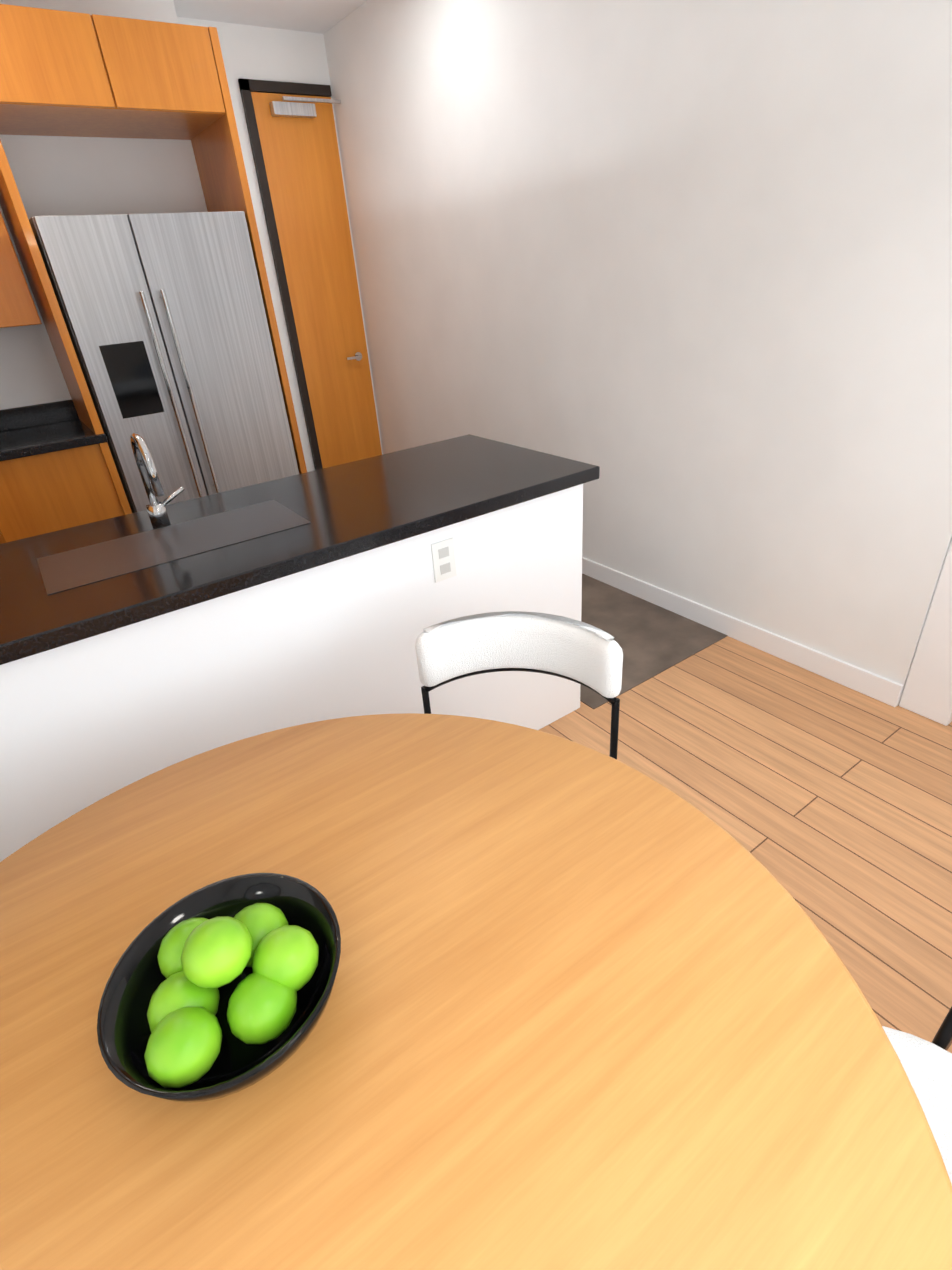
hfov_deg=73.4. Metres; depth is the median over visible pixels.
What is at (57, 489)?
base cabinet
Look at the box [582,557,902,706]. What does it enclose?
baseboard
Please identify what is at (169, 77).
upper cabinet
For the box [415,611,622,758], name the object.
dining chair
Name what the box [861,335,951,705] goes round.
wall
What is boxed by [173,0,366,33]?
ceiling
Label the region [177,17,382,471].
wall
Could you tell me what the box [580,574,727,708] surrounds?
floor
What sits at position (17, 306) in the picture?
upper cabinet
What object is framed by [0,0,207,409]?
wall
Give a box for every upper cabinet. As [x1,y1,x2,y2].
[0,4,119,136]
[0,204,47,327]
[96,15,231,143]
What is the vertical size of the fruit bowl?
0.138 m
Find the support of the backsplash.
attached to the wall at (60, 175)
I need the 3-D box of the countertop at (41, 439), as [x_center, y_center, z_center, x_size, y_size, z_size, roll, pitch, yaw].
[-2.158,-0.961,3.134,0.545,0.040,0.630,-23,34,-28]
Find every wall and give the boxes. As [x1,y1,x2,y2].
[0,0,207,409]
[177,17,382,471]
[323,0,951,667]
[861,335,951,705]
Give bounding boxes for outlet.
[431,538,456,582]
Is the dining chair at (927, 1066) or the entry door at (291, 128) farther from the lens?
the entry door at (291, 128)
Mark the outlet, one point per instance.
(443, 559)
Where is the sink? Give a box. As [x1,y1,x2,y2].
[36,499,310,595]
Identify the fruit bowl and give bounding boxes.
[97,873,340,1102]
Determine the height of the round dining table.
0.750 m
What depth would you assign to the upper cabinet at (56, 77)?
2.51 m
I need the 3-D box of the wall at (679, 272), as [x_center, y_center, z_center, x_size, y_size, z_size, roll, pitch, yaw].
[0.335,-1.682,3.118,0.150,2.730,3.680,-23,34,-28]
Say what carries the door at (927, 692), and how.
on the floor at (826, 802)
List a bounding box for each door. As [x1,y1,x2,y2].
[238,78,381,469]
[899,540,951,725]
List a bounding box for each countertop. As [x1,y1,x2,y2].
[0,420,95,463]
[0,434,599,667]
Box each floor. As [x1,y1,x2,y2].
[539,636,951,1052]
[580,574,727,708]
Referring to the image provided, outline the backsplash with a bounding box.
[0,400,75,431]
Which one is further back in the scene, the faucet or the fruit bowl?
the faucet
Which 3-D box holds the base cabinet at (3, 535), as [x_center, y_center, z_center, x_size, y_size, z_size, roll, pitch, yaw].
[-1.969,0.011,2.297,0.639,0.945,0.760,-23,34,-28]
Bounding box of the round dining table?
[0,713,951,1269]
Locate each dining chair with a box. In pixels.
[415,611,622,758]
[882,1007,951,1183]
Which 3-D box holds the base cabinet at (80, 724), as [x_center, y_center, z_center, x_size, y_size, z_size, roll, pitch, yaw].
[-0.710,0.158,1.920,2.220,0.890,0.620,-23,34,-28]
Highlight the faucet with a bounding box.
[130,432,184,524]
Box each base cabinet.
[0,444,119,539]
[0,484,582,861]
[0,524,7,539]
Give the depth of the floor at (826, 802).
2.00 m
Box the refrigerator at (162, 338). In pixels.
[8,204,303,511]
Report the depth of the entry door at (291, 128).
4.13 m

